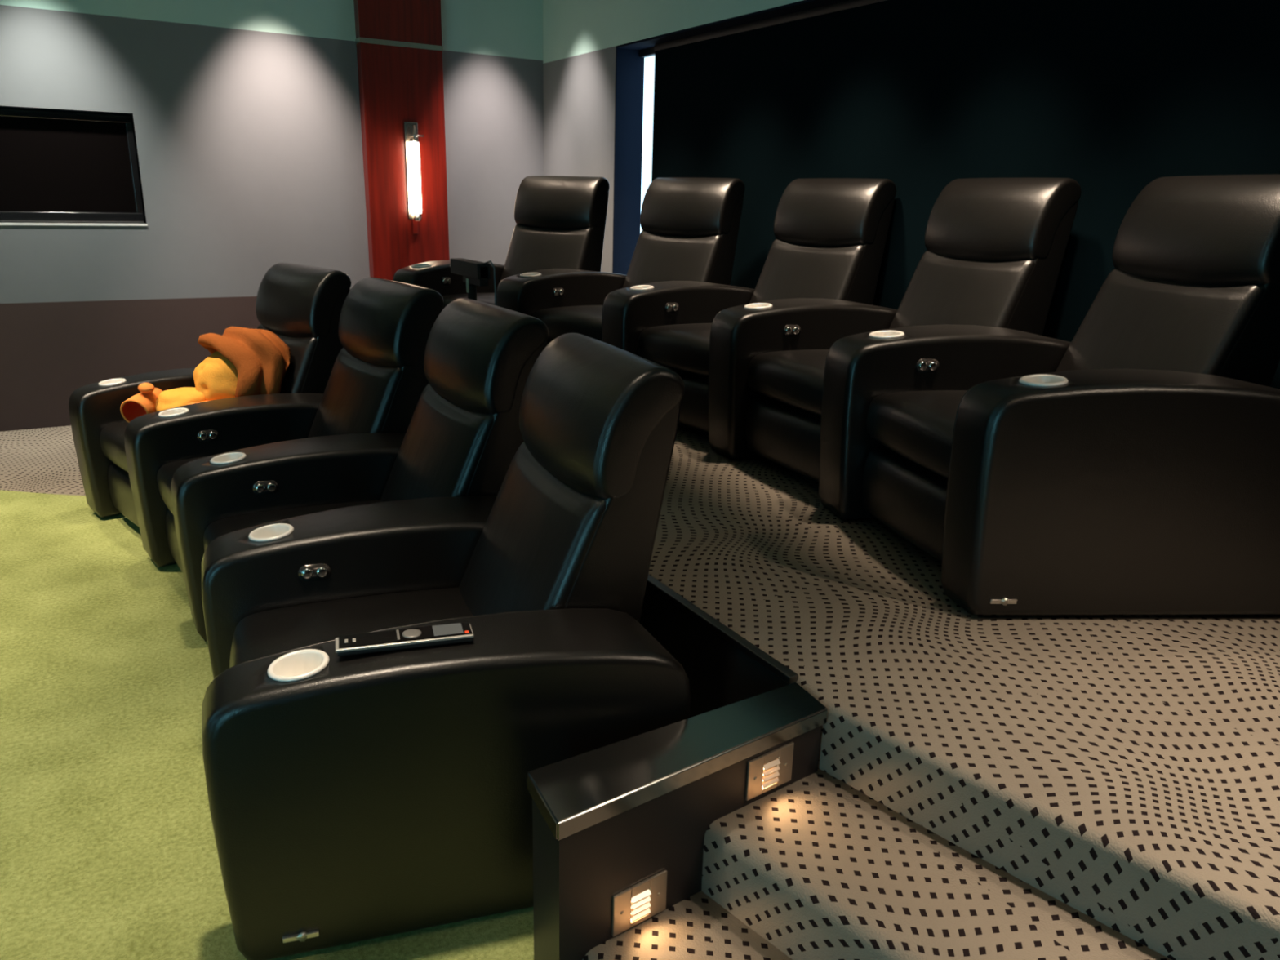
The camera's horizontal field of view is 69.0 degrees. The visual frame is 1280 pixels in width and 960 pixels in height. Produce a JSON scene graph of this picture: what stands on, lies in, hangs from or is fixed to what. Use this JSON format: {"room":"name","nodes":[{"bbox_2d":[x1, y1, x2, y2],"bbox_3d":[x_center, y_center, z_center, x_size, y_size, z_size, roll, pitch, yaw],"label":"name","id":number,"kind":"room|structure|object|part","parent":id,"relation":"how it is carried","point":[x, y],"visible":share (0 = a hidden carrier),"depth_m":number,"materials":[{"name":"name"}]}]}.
{"room":"home theater","nodes":[
{"label":"home theater","id":0,"kind":"room"},
{"bbox_2d":[0,425,533,959],"bbox_3d":[-1.206,0.889,2.100,6.966,0.112,9.000,-8,20,-30],"label":"floor","id":1,"kind":"structure","parent":0,"point":[108,849],"depth_m":2.44,"materials":[{"name":"green carpet"}]},
{"bbox_2d":[68,262,351,526],"bbox_3d":[-1.925,-0.396,4.178,0.827,1.094,1.005,17,23,42],"label":"recliner","id":2,"kind":"object","parent":1,"relation":"on","point":[301,304],"visible":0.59,"depth_m":4.06,"materials":[{"name":"black leather"}]},
{"bbox_3d":[-1.911,-0.173,4.069,0.552,0.173,0.697,17,23,42],"label":"seat","id":3,"kind":"part","parent":2,"relation":"part of","materials":[{"name":"black leather"}]},
{"bbox_3d":[-2.163,-0.221,4.403,0.266,0.592,0.912,17,23,42],"label":"arm","id":4,"kind":"part","parent":2,"relation":"part of","materials":[{"name":"black leather"}]},
{"bbox_2d":[120,326,291,422],"bbox_3d":[-1.853,-0.444,3.961,0.422,0.389,0.633,17,23,42],"label":"stuffed animal","id":5,"kind":"object","parent":2,"relation":"on","point":[242,362],"visible":0.64,"depth_m":3.94},
{"bbox_3d":[-1.955,-0.328,4.002,0.222,0.138,0.273,17,23,42],"label":"panel","id":6,"kind":"part","parent":5,"relation":"part of","materials":[{"name":"yellow fabric"}]},
{"bbox_2d":[197,326,291,397],"bbox_3d":[-1.733,-0.476,4.067,0.407,0.385,0.307,17,23,42],"label":"mane","id":7,"kind":"object","parent":5,"relation":"attached to","point":[242,362],"depth_m":3.95,"materials":[{"name":"brown fabric"}]},
{"bbox_2d":[257,324,317,393],"bbox_3d":[-1.670,-0.461,4.229,0.555,0.441,0.273,17,23,42],"label":"cushion","id":8,"kind":"object","parent":2,"relation":"on","point":[300,375],"depth_m":4.06,"materials":[{"name":"black leather"}]},
{"bbox_3d":[-1.597,-0.515,4.288,0.558,0.874,0.329,17,23,42],"label":"backrest","id":9,"kind":"part","parent":2,"relation":"part of","materials":[{"name":"black leather"}]},
{"bbox_2d":[124,276,444,573],"bbox_3d":[-1.393,-0.211,3.618,1.005,1.094,0.857,-12,21,-37],"label":"recliner","id":10,"kind":"object","parent":1,"relation":"on","point":[376,382],"visible":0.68,"depth_m":3.53,"materials":[{"name":"black leather"}]},
{"bbox_3d":[-1.390,0.015,3.497,0.697,0.173,0.552,-12,21,-37],"label":"seat","id":11,"kind":"part","parent":10,"relation":"part of","materials":[{"name":"black leather"}]},
{"bbox_3d":[-1.663,-0.170,3.582,0.078,0.045,0.004,-8,19,-38],"label":"control panel","id":12,"kind":"part","parent":10,"relation":"part of","materials":[{"name":"silver metal"}]},
{"bbox_3d":[-1.609,-0.043,3.869,0.912,0.592,0.296,-12,21,-37],"label":"arm","id":13,"kind":"part","parent":10,"relation":"part of","materials":[{"name":"black leather"}]},
{"bbox_2d":[307,347,402,437],"bbox_3d":[-1.122,-0.263,3.628,0.273,0.441,0.555,-12,21,-37],"label":"cushion","id":14,"kind":"object","parent":10,"relation":"on","point":[362,393],"depth_m":3.52,"materials":[{"name":"black leather"}]},
{"bbox_3d":[-1.040,-0.314,3.679,0.329,0.874,0.558,-12,21,-37],"label":"backrest","id":15,"kind":"part","parent":10,"relation":"part of","materials":[{"name":"black leather"}]},
{"bbox_2d":[170,297,548,641],"bbox_3d":[-0.926,-0.006,2.989,1.005,1.094,0.857,-9,20,-30],"label":"recliner","id":16,"kind":"object","parent":1,"relation":"on","point":[463,436],"visible":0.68,"depth_m":2.92,"materials":[{"name":"black leather"}]},
{"bbox_3d":[-1.201,0.024,2.985,0.078,0.045,0.004,-6,18,-31],"label":"control panel","id":17,"kind":"part","parent":16,"relation":"part of","materials":[{"name":"silver metal"}]},
{"bbox_3d":[-1.118,0.155,3.264,0.912,0.592,0.296,-9,20,-30],"label":"arm","id":18,"kind":"part","parent":16,"relation":"part of","materials":[{"name":"black leather"}]},
{"bbox_3d":[-0.946,0.219,2.868,0.697,0.173,0.552,-9,20,-30],"label":"seat","id":19,"kind":"part","parent":16,"relation":"part of","materials":[{"name":"black leather"}]},
{"bbox_2d":[380,382,494,502],"bbox_3d":[-0.654,-0.049,2.967,0.273,0.441,0.555,-9,20,-30],"label":"cushion","id":20,"kind":"object","parent":16,"relation":"on","point":[446,449],"depth_m":2.86,"materials":[{"name":"black leather"}]},
{"bbox_3d":[-0.565,-0.097,3.009,0.329,0.874,0.558,-9,20,-30],"label":"backrest","id":21,"kind":"part","parent":16,"relation":"part of","materials":[{"name":"black leather"}]},
{"bbox_2d":[201,333,690,959],"bbox_3d":[-0.490,0.248,2.196,1.005,1.094,1.119,-6,19,-24],"label":"recliner","id":22,"kind":"object","parent":1,"relation":"on","point":[352,798],"visible":0.98,"depth_m":1.85,"materials":[{"name":"black leather"}]},
{"bbox_3d":[-0.818,0.232,2.337,0.078,0.045,0.004,-3,17,-25],"label":"control panel","id":23,"kind":"part","parent":22,"relation":"part of","materials":[{"name":"silver metal"}]},
{"bbox_3d":[-0.707,0.367,2.605,0.912,0.592,0.296,-6,19,-24],"label":"arm","id":24,"kind":"part","parent":22,"relation":"part of","materials":[{"name":"black leather"}]},
{"bbox_3d":[-0.585,0.435,2.192,0.697,0.173,0.552,-6,19,-24],"label":"seat","id":25,"kind":"part","parent":22,"relation":"part of","materials":[{"name":"black leather"}]},
{"bbox_2d":[335,622,473,656],"bbox_3d":[-0.450,0.303,1.781,0.254,0.020,0.060,-4,18,-17],"label":"remote control","id":26,"kind":"object","parent":22,"relation":"on","point":[451,633],"visible":1,"depth_m":1.77,"materials":[{"name":"black plastic"}]},
{"bbox_3d":[-0.362,0.599,1.876,0.912,0.592,0.263,-6,19,-24],"label":"arm","id":27,"kind":"part","parent":22,"relation":"part of","materials":[{"name":"black leather"}]},
{"bbox_2d":[458,441,606,616],"bbox_3d":[-0.275,0.178,2.257,0.273,0.441,0.555,-6,19,-24],"label":"cushion","id":28,"kind":"object","parent":22,"relation":"on","point":[541,544],"depth_m":2.14,"materials":[{"name":"black leather"}]},
{"bbox_3d":[-0.180,0.134,2.288,0.329,0.874,0.558,-6,19,-24],"label":"backrest","id":29,"kind":"part","parent":22,"relation":"part of","materials":[{"name":"black leather"}]},
{"bbox_2d":[0,0,543,431],"bbox_3d":[-3.440,-1.797,5.409,7.066,3.000,0.126,-8,20,-30],"label":"wall","id":30,"kind":"structure","parent":0,"point":[246,114],"depth_m":5.79,"materials":[{"name":"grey paint"}]},
{"bbox_2d":[0,107,145,222],"bbox_3d":[-3.558,-1.803,5.349,1.197,0.619,0.054,-8,20,-30],"label":"television","id":31,"kind":"object","parent":30,"relation":"attached to","point":[56,166],"visible":1,"depth_m":5.45,"materials":[{"name":"black plastic"}]},
{"bbox_3d":[-3.440,-1.850,5.396,7.066,1.600,0.120,-8,20,-30],"label":"fabric panel","id":32,"kind":"part","parent":30,"relation":"part of","materials":[{"name":"grey fabric"}]},
{"bbox_2d":[353,0,449,280],"bbox_3d":[-1.594,-2.034,6.345,0.551,3.000,0.104,-8,20,-30],"label":"wall panel","id":33,"kind":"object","parent":30,"relation":"attached to","point":[400,47],"depth_m":6.19,"materials":[{"name":"red wood"}]},
{"bbox_2d":[404,121,423,234],"bbox_3d":[-1.511,-2.032,6.281,0.107,0.720,0.094,-8,20,-30],"label":"wall sconce","id":34,"kind":"object","parent":30,"relation":"attached to","point":[413,180],"visible":1,"depth_m":6.25,"materials":[{"name":"white glass"}]},
{"bbox_3d":[-1.493,-2.296,6.207,0.082,0.130,0.075,-8,20,-30],"label":"arm","id":35,"kind":"part","parent":34,"relation":"part of","materials":[{"name":"silver metal"}]},
{"bbox_2d":[542,0,803,272],"bbox_3d":[1.745,-1.021,3.315,0.400,3.000,9.000,-8,20,-30],"label":"wall","id":36,"kind":"structure","parent":0,"point":[581,37],"depth_m":6.12,"materials":[{"name":"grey paint"}]},
{"bbox_3d":[-0.274,-1.941,6.604,0.400,1.935,1.070,-8,20,-30],"label":"fabric panel","id":37,"kind":"part","parent":36,"relation":"part of","materials":[{"name":"grey fabric"}]},
{"bbox_2d":[612,0,848,275],"bbox_3d":[1.935,-0.777,2.859,0.215,1.860,7.930,-8,20,-30],"label":"window","id":38,"kind":"structure","parent":36,"relation":"in","point":[634,60],"depth_m":5.95,"materials":[{"name":"blue"}]},
{"bbox_3d":[2.003,-0.785,2.891,0.035,1.860,7.918,-8,20,-30],"label":"frame","id":39,"kind":"part","parent":38,"relation":"part of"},
{"bbox_2d":[651,0,1279,389],"bbox_3d":[2.025,-0.750,2.766,0.054,1.847,7.632,-8,20,-30],"label":"roller blind","id":40,"kind":"object","parent":36,"relation":"attached to","point":[1114,98],"visible":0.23,"depth_m":3.71,"materials":[{"name":"fabric"}]},
{"bbox_2d":[526,682,827,959],"bbox_3d":[0.095,0.719,1.840,0.665,0.455,0.158,-9,20,-32],"label":"wall","id":41,"kind":"structure","parent":0,"point":[607,820],"depth_m":1.70,"materials":[{"name":"black laminate"}]},
{"bbox_2d":[611,869,667,937],"bbox_3d":[0.001,0.781,1.716,0.122,0.088,0.010,-11,21,-35],"label":"step light","id":42,"kind":"object","parent":41,"relation":"attached to","point":[646,899],"visible":1,"depth_m":1.71,"materials":[{"name":"silver metal"}]},
{"bbox_2d":[640,573,798,717],"bbox_3d":[-0.736,0.092,3.805,0.026,0.461,4.192,-8,20,-30],"label":"wall","id":43,"kind":"structure","parent":41,"relation":"attached to","point":[722,667],"depth_m":2.31,"materials":[{"name":"black paint"}]},
{"bbox_2d":[745,742,794,800],"bbox_3d":[0.260,0.579,1.849,0.122,0.088,0.010,-11,21,-35],"label":"step light","id":44,"kind":"object","parent":41,"relation":"attached to","point":[771,770],"visible":1,"depth_m":1.84,"materials":[{"name":"silver metal"}]},
{"bbox_2d":[582,890,792,959],"bbox_3d":[1.466,1.292,0.601,4.041,0.152,0.495,15,21,37],"label":"step","id":45,"kind":"structure","parent":0,"point":[696,927],"depth_m":1.70,"materials":[{"name":"beige carpet"}]},
{"bbox_2d":[701,768,1171,959],"bbox_3d":[1.714,1.183,0.720,4.041,0.303,0.495,15,21,37],"label":"step","id":46,"kind":"structure","parent":0,"point":[817,867],"depth_m":1.65,"materials":[{"name":"beige carpet"}]},
{"bbox_2d":[648,425,1279,959],"bbox_3d":[0.743,0.340,3.132,1.852,0.455,9.000,-8,20,-30],"label":"floor","id":47,"kind":"structure","parent":0,"point":[1124,769],"depth_m":1.94,"materials":[{"name":"beige carpet"}]},
{"bbox_2d":[450,257,496,305],"bbox_3d":[-0.728,-0.625,4.155,0.200,0.719,0.468,-8,20,-30],"label":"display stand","id":48,"kind":"object","parent":47,"relation":"on","point":[474,273],"visible":0.45,"depth_m":4.04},
{"bbox_2d":[392,175,609,309],"bbox_3d":[-0.840,-1.186,5.338,0.893,1.094,1.070,11,20,29],"label":"recliner","id":49,"kind":"object","parent":47,"relation":"on","point":[560,220],"visible":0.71,"depth_m":5.38,"materials":[{"name":"black leather"}]},
{"bbox_3d":[-1.078,-1.107,5.178,0.004,0.045,0.078,11,17,29],"label":"control panel","id":50,"kind":"part","parent":49,"relation":"part of","materials":[{"name":"silver metal"}]},
{"bbox_3d":[-1.127,-0.987,5.480,0.332,0.592,0.912,11,20,29],"label":"arm","id":51,"kind":"part","parent":49,"relation":"part of","materials":[{"name":"black leather"}]},
{"bbox_3d":[-0.774,-0.952,5.196,0.552,0.173,0.697,11,20,29],"label":"seat","id":52,"kind":"part","parent":49,"relation":"part of","materials":[{"name":"black leather"}]},
{"bbox_2d":[500,223,592,280],"bbox_3d":[-0.563,-1.271,5.456,0.555,0.442,0.273,11,20,29],"label":"cushion","id":53,"kind":"object","parent":49,"relation":"on","point":[532,246],"depth_m":5.40,"materials":[{"name":"black leather"}]},
{"bbox_3d":[-0.509,-1.330,5.530,0.558,0.874,0.329,11,20,29],"label":"backrest","id":54,"kind":"part","parent":49,"relation":"part of","materials":[{"name":"black leather"}]},
{"bbox_2d":[496,177,745,345],"bbox_3d":[-0.161,-1.028,4.879,0.923,1.094,1.070,16,22,40],"label":"recliner","id":55,"kind":"object","parent":47,"relation":"on","point":[690,226],"visible":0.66,"depth_m":4.81,"materials":[{"name":"black leather"}]},
{"bbox_3d":[-0.417,-0.960,4.757,0.004,0.045,0.078,16,19,40],"label":"control panel","id":56,"kind":"part","parent":55,"relation":"part of","materials":[{"name":"silver metal"}]},
{"bbox_3d":[-0.428,-0.844,5.071,0.362,0.592,0.912,16,22,40],"label":"arm","id":57,"kind":"part","parent":55,"relation":"part of","materials":[{"name":"black leather"}]},
{"bbox_3d":[-0.125,-0.788,4.717,0.552,0.173,0.697,16,22,40],"label":"seat","id":58,"kind":"part","parent":55,"relation":"part of","materials":[{"name":"black leather"}]},
{"bbox_2d":[622,230,721,288],"bbox_3d":[0.149,-1.093,4.934,0.555,0.442,0.273,16,22,40],"label":"cushion","id":59,"kind":"object","parent":55,"relation":"on","point":[659,255],"depth_m":4.87,"materials":[{"name":"black leather"}]},
{"bbox_3d":[0.219,-1.148,4.997,0.558,0.874,0.329,16,22,40],"label":"backrest","id":60,"kind":"part","parent":55,"relation":"part of","materials":[{"name":"black leather"}]},
{"bbox_2d":[601,177,896,435],"bbox_3d":[0.423,-0.833,4.293,1.070,1.094,0.923,-11,21,-35],"label":"recliner","id":61,"kind":"object","parent":47,"relation":"on","point":[830,233],"visible":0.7,"depth_m":4.15,"materials":[{"name":"black leather"}]},
{"bbox_3d":[0.145,-0.781,4.220,0.078,0.045,0.004,-8,19,-36],"label":"control panel","id":62,"kind":"part","parent":61,"relation":"part of","materials":[{"name":"silver metal"}]},
{"bbox_3d":[0.414,-0.594,4.127,0.697,0.173,0.552,-11,21,-35],"label":"seat","id":63,"kind":"part","parent":61,"relation":"part of","materials":[{"name":"black leather"}]},
{"bbox_3d":[0.186,-0.662,4.531,0.912,0.592,0.362,-11,21,-35],"label":"arm","id":64,"kind":"part","parent":61,"relation":"part of","materials":[{"name":"black leather"}]},
{"bbox_2d":[749,238,864,303],"bbox_3d":[0.740,-0.880,4.289,0.273,0.442,0.555,-11,21,-35],"label":"cushion","id":65,"kind":"object","parent":61,"relation":"on","point":[833,268],"depth_m":4.20,"materials":[{"name":"black leather"}]},
{"bbox_3d":[0.824,-0.931,4.338,0.329,0.874,0.558,-11,21,-35],"label":"backrest","id":66,"kind":"part","parent":61,"relation":"part of","materials":[{"name":"black leather"}]},
{"bbox_2d":[707,177,1080,482],"bbox_3d":[0.876,-0.612,3.609,1.070,1.094,0.923,-7,19,-25],"label":"recliner","id":67,"kind":"object","parent":47,"relation":"on","point":[996,247],"visible":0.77,"depth_m":3.47,"materials":[{"name":"black leather"}]},
{"bbox_3d":[0.823,-0.375,3.448,0.697,0.173,0.552,-7,19,-25],"label":"seat","id":68,"kind":"part","parent":67,"relation":"part of","materials":[{"name":"black leather"}]},
{"bbox_3d":[0.587,-0.577,3.588,0.078,0.045,0.004,-4,18,-26],"label":"control panel","id":69,"kind":"part","parent":67,"relation":"part of","materials":[{"name":"silver metal"}]},
{"bbox_3d":[0.678,-0.452,3.887,0.912,0.592,0.362,-7,19,-25],"label":"arm","id":70,"kind":"part","parent":67,"relation":"part of","materials":[{"name":"black leather"}]},
{"bbox_2d":[888,250,1035,328],"bbox_3d":[1.189,-0.641,3.546,0.273,0.442,0.555,-7,19,-25],"label":"cushion","id":71,"kind":"object","parent":67,"relation":"on","point":[988,288],"depth_m":3.44,"materials":[{"name":"black leather"}]},
{"bbox_3d":[1.283,-0.686,3.579,0.329,0.874,0.558,-7,19,-25],"label":"backrest","id":72,"kind":"part","parent":67,"relation":"part of","materials":[{"name":"black leather"}]},
{"bbox_2d":[818,173,1279,614],"bbox_3d":[1.222,-0.325,2.700,1.070,1.094,1.252,-3,18,-14],"label":"recliner","id":73,"kind":"object","parent":47,"relation":"on","point":[1130,465],"visible":1,"depth_m":2.33,"materials":[{"name":"black leather"}]},
{"bbox_3d":[1.086,-0.141,2.704,0.697,0.173,0.552,-3,18,-14],"label":"seat","id":74,"kind":"part","parent":73,"relation":"part of","materials":[{"name":"black leather"}]},
{"bbox_3d":[0.892,-0.354,2.886,0.078,0.045,0.004,0,17,-15],"label":"control panel","id":75,"kind":"part","parent":73,"relation":"part of","materials":[{"name":"silver metal"}]},
{"bbox_3d":[1.029,-0.222,3.162,0.912,0.592,0.362,-3,18,-14],"label":"arm","id":76,"kind":"part","parent":73,"relation":"part of","materials":[{"name":"black leather"}]},
{"bbox_3d":[1.254,0.041,2.325,0.912,0.592,0.330,-3,18,-14],"label":"arm","id":77,"kind":"part","parent":73,"relation":"part of","materials":[{"name":"black leather"}]},
{"bbox_2d":[1055,268,1265,375],"bbox_3d":[1.479,-0.385,2.733,0.273,0.442,0.555,-3,18,-14],"label":"cushion","id":78,"kind":"object","parent":73,"relation":"on","point":[1207,322],"depth_m":2.61,"materials":[{"name":"black leather"}]},
{"bbox_3d":[1.579,-0.424,2.748,0.329,0.874,0.558,-3,18,-14],"label":"backrest","id":79,"kind":"part","parent":73,"relation":"part of","materials":[{"name":"black leather"}]}
]}

